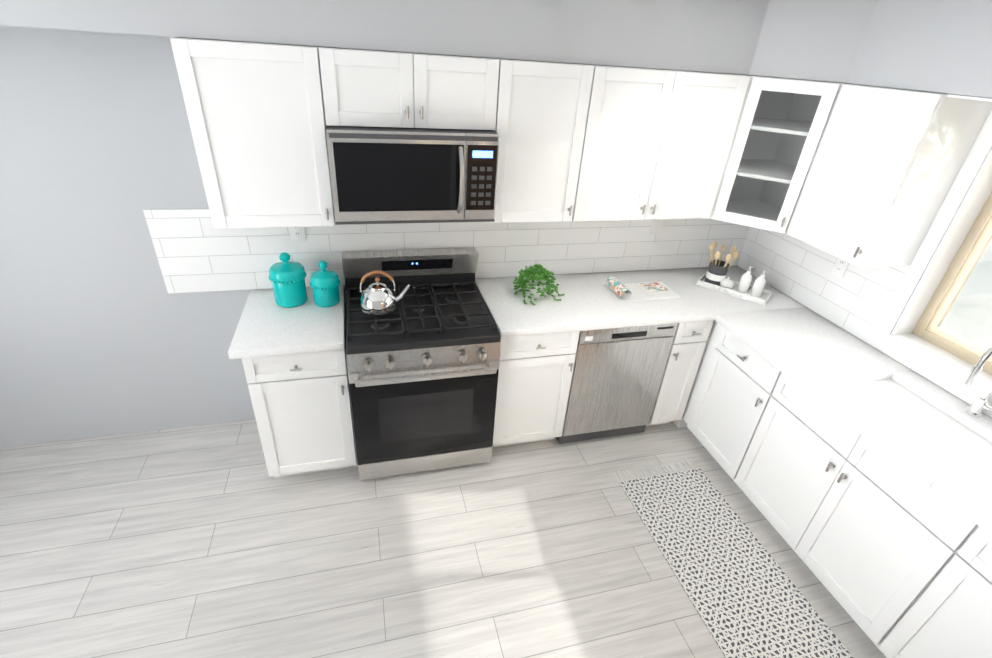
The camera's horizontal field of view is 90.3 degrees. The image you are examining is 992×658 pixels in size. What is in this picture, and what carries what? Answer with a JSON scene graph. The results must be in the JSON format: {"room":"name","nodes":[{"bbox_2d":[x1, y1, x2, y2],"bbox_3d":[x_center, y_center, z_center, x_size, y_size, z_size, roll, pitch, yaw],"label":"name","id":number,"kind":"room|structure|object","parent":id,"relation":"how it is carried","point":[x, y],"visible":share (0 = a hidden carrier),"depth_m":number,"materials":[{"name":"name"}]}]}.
{"room":"kitchen","nodes":[
{"label":"kitchen","id":0,"kind":"room"},
{"bbox_2d":[0,25,700,446],"bbox_3d":[-0.978,-0.582,2.752,6.000,2.485,0.200,-4,31,-15],"label":"wall","id":1,"kind":"structure","parent":0,"point":[102,333],"depth_m":2.44,"materials":[{"name":"grey paint"}]},
{"bbox_2d":[170,37,334,228],"bbox_3d":[-1.039,-0.872,2.240,0.528,0.748,0.322,-4,31,-15],"label":"upper cabinet","id":2,"kind":"object","parent":1,"relation":"attached to","point":[256,111],"depth_m":2.08,"materials":[{"name":"white paint"}]},
{"bbox_2d":[322,47,505,132],"bbox_3d":[-0.400,-1.114,2.289,0.762,0.298,0.322,-4,31,-15],"label":"upper cabinet","id":3,"kind":"object","parent":1,"relation":"attached to","point":[365,88],"depth_m":2.15,"materials":[{"name":"white paint"}]},
{"bbox_2d":[326,126,499,224],"bbox_3d":[-0.403,-0.764,2.402,0.756,0.412,0.484,-4,31,-15],"label":"microwave","id":4,"kind":"object","parent":3,"relation":"attached to","point":[387,175],"visible":0.98,"depth_m":2.25,"materials":[{"name":"grey metal"}]},
{"bbox_2d":[143,209,750,293],"bbox_3d":[0.007,-0.517,2.965,3.598,0.452,0.008,-4,31,-15],"label":"tile backsplash","id":5,"kind":"structure","parent":1,"relation":"attached to","point":[195,251],"depth_m":2.85,"materials":[{"name":"white tile"}]},
{"bbox_2d":[289,227,305,240],"bbox_3d":[-1.057,-0.527,2.621,0.075,0.118,0.010,-4,31,-15],"label":"electrical outlet","id":6,"kind":"object","parent":5,"relation":"attached to","point":[297,233],"visible":0.58,"depth_m":2.63,"materials":[{"name":"white plastic"}]},
{"bbox_2d":[650,219,663,233],"bbox_3d":[1.039,-0.665,3.179,0.070,0.115,0.010,-4,31,-15],"label":"light switch","id":7,"kind":"object","parent":5,"relation":"attached to","point":[656,227],"visible":0.73,"depth_m":3.18,"materials":[{"name":"white plastic"}]},
{"bbox_2d":[491,59,609,222],"bbox_3d":[0.205,-0.967,2.563,0.518,0.748,0.322,-4,31,-15],"label":"upper cabinet","id":8,"kind":"object","parent":1,"relation":"attached to","point":[584,142],"depth_m":2.42,"materials":[{"name":"white paint"}]},
{"bbox_2d":[586,66,749,220],"bbox_3d":[0.786,-1.011,2.714,0.927,0.748,0.322,-4,31,-15],"label":"upper cabinet","id":9,"kind":"object","parent":1,"relation":"attached to","point":[664,144],"depth_m":2.58,"materials":[{"name":"white paint"}]},
{"bbox_2d":[735,227,991,417],"bbox_3d":[2.047,-0.042,2.409,0.008,0.452,2.378,-4,31,-15],"label":"tile backsplash","id":10,"kind":"structure","parent":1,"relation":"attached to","point":[857,302],"depth_m":2.78,"materials":[{"name":"white tile"}]},
{"bbox_2d":[831,258,848,277],"bbox_3d":[1.924,-0.352,2.753,0.010,0.118,0.075,-4,31,-15],"label":"electrical outlet","id":11,"kind":"object","parent":10,"relation":"attached to","point":[840,267],"visible":0.77,"depth_m":2.75,"materials":[{"name":"white plastic"}]},
{"bbox_2d":[0,419,885,657],"bbox_3d":[-0.623,1.371,1.962,6.000,0.050,3.641,-4,31,-15],"label":"floor","id":12,"kind":"structure","parent":0,"point":[210,541],"depth_m":2.38,"materials":[{"name":"laminate"}]},
{"bbox_2d":[242,298,357,477],"bbox_3d":[-1.049,0.331,2.779,0.455,0.872,0.627,-4,31,-15],"label":"base cabinet","id":13,"kind":"object","parent":12,"relation":"on","point":[302,406],"depth_m":2.48,"materials":[{"name":"white paint"}]},
{"bbox_2d":[228,285,344,358],"bbox_3d":[-1.039,-0.059,2.536,0.497,0.040,0.645,-4,31,-15],"label":"countertop","id":14,"kind":"structure","parent":13,"relation":"on","point":[264,328],"depth_m":2.41,"materials":[{"name":"white stone"}]},
{"bbox_2d":[268,252,307,307],"bbox_3d":[-1.083,-0.268,2.572,0.184,0.276,0.185,-4,31,-15],"label":"canister","id":15,"kind":"object","parent":14,"relation":"on","point":[286,277],"visible":1,"depth_m":2.53,"materials":[{"name":"ceramic"}]},
{"bbox_2d":[310,260,339,306],"bbox_3d":[-0.900,-0.248,2.598,0.155,0.240,0.156,-4,31,-15],"label":"canister","id":16,"kind":"object","parent":14,"relation":"on","point":[324,283],"visible":1,"depth_m":2.56,"materials":[{"name":"ceramic"}]},
{"bbox_2d":[342,247,500,480],"bbox_3d":[-0.433,0.212,2.808,0.754,1.128,0.728,-4,31,-15],"label":"range","id":17,"kind":"object","parent":12,"relation":"on","point":[423,367],"visible":0.98,"depth_m":2.60,"materials":[{"name":"grey metal"}]},
{"bbox_2d":[360,270,410,315],"bbox_3d":[-0.565,-0.201,2.517,0.257,0.216,0.184,-4,31,-15],"label":"kettle","id":18,"kind":"object","parent":17,"relation":"on","point":[378,298],"visible":1,"depth_m":2.47,"materials":[{"name":"silver metal"}]},
{"bbox_2d":[492,331,579,447],"bbox_3d":[0.130,0.241,3.085,0.456,0.872,0.627,-4,31,-15],"label":"base cabinet","id":19,"kind":"object","parent":12,"relation":"on","point":[535,373],"depth_m":2.79,"materials":[{"name":"white paint"}]},
{"bbox_2d":[475,270,715,336],"bbox_3d":[0.563,-0.181,2.952,1.285,0.040,0.645,-4,31,-15],"label":"countertop","id":20,"kind":"structure","parent":19,"relation":"on","point":[586,304],"depth_m":2.82,"materials":[{"name":"white stone"}]},
{"bbox_2d":[513,264,564,304],"bbox_3d":[0.251,-0.284,2.871,0.309,0.176,0.298,-4,31,-15],"label":"potted plant","id":21,"kind":"object","parent":20,"relation":"on","point":[533,285],"visible":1,"depth_m":2.83,"materials":[{"name":"green plant"}]},
{"bbox_2d":[604,276,681,301],"bbox_3d":[0.900,-0.259,3.015,0.410,0.072,0.230,-4,31,-15],"label":"magazine","id":22,"kind":"object","parent":20,"relation":"on","point":[628,292],"visible":1,"depth_m":3.00,"materials":[{"name":"white paper"}]},
{"bbox_2d":[556,323,677,443],"bbox_3d":[0.649,0.210,3.207,0.602,0.870,0.604,-4,31,-15],"label":"dishwasher","id":23,"kind":"object","parent":12,"relation":"on","point":[617,376],"visible":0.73,"depth_m":2.92,"materials":[{"name":"grey metal"}]},
{"bbox_2d":[646,320,716,427],"bbox_3d":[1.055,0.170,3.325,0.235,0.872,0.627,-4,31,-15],"label":"base cabinet","id":24,"kind":"object","parent":12,"relation":"on","point":[690,338],"depth_m":3.03,"materials":[{"name":"white paint"}]},
{"bbox_2d":[614,459,852,657],"bbox_3d":[1.135,1.178,2.463,0.556,0.012,1.380,-4,31,-15],"label":"rug","id":25,"kind":"object","parent":12,"relation":"on","point":[746,596],"visible":1,"depth_m":2.42,"materials":[{"name":"white fabric"}]},
{"bbox_2d":[685,322,788,488],"bbox_3d":[1.635,0.458,2.905,0.627,0.873,0.522,-4,31,-15],"label":"base cabinet","id":26,"kind":"object","parent":12,"relation":"on","point":[736,398],"depth_m":2.79,"materials":[{"name":"white paint"}]},
{"bbox_2d":[741,379,991,657],"bbox_3d":[1.802,0.787,2.358,0.627,0.873,1.043,-4,31,-15],"label":"base cabinet","id":27,"kind":"object","parent":12,"relation":"on","point":[894,556],"depth_m":2.11,"materials":[{"name":"white paint"}]},
{"bbox_2d":[661,266,991,535],"bbox_3d":[1.717,0.186,2.469,0.647,0.040,2.397,-4,31,-15],"label":"countertop","id":28,"kind":"structure","parent":27,"relation":"on","point":[818,357],"depth_m":2.41,"materials":[{"name":"white stone"}]},
{"bbox_2d":[696,242,772,305],"bbox_3d":[1.514,-0.359,3.068,0.418,0.269,0.185,24,35,30],"label":"tray","id":29,"kind":"object","parent":28,"relation":"on","point":[713,277],"visible":1,"depth_m":3.09,"materials":[{"name":"white ceramic"}]},
{"bbox_2d":[963,346,991,417],"bbox_3d":[2.027,0.217,2.017,0.216,0.396,0.110,-4,31,-15],"label":"faucet","id":30,"kind":"object","parent":28,"relation":"on","point":[978,406],"visible":1,"depth_m":2.09,"materials":[{"name":"silver metal"}]},
{"bbox_2d":[965,468,991,489],"bbox_3d":[1.964,0.661,1.681,0.360,0.040,0.490,-4,31,-15],"label":"countertop","id":31,"kind":"structure","parent":27,"relation":"on","point":[984,477],"depth_m":1.82,"materials":[{"name":"white stone"}]},
{"bbox_2d":[897,556,991,657],"bbox_3d":[1.951,1.082,1.870,0.627,0.873,0.382,-4,31,-15],"label":"base cabinet","id":32,"kind":"object","parent":12,"relation":"on","point":[963,628],"depth_m":1.75,"materials":[{"name":"white paint"}]},
{"bbox_2d":[0,0,991,97],"bbox_3d":[-0.449,-0.588,0.713,5.600,0.362,3.440,-4,31,-15],"label":"soffit","id":33,"kind":"structure","parent":0,"point":[941,46],"depth_m":2.13,"materials":[{"name":"grey paint"}]},
{"bbox_3d":[2.308,0.163,1.889,0.200,2.485,3.640,-4,31,-15],"label":"wall","id":34,"kind":"structure","parent":0,"visible":0},
{"bbox_2d":[710,74,859,233],"bbox_3d":[1.565,-0.996,2.787,0.607,0.747,0.611,-4,31,-15],"label":"upper cabinet","id":35,"kind":"object","parent":34,"relation":"attached to","point":[780,129],"visible":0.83,"depth_m":2.73,"materials":[{"name":"white paint"}]},
{"bbox_2d":[787,84,991,267],"bbox_3d":[1.823,-0.737,2.374,0.355,0.747,0.469,-4,31,-15],"label":"upper cabinet","id":36,"kind":"object","parent":34,"relation":"attached to","point":[886,166],"visible":1,"depth_m":2.25,"materials":[{"name":"white paint"}]},
{"bbox_2d":[876,94,991,396],"bbox_3d":[2.155,-0.138,1.750,0.470,1.115,1.328,-4,31,-15],"label":"window","id":37,"kind":"structure","parent":34,"relation":"in","point":[966,198],"depth_m":2.31,"materials":[{"name":"white wood"}]},
{"label":"outside","id":38,"kind":"structure","parent":0,"visible":0},
{"bbox_2d":[940,240,991,349],"bbox_3d":[41.725,-5.863,21.105,86.380,0.100,100.000,-4,31,-15],"label":"ground","id":39,"kind":"structure","parent":38,"point":[979,310],"depth_m":6.89,"materials":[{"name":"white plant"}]},
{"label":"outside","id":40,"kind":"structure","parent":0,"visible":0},
{"bbox_2d":[941,239,991,347],"bbox_3d":[2.462,-0.184,1.793,0.001,2.000,1.830,-4,31,-15],"label":"window","id":41,"kind":"structure","parent":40,"point":[976,307],"depth_m":2.37,"materials":[{"name":"clear glass"}]}
]}

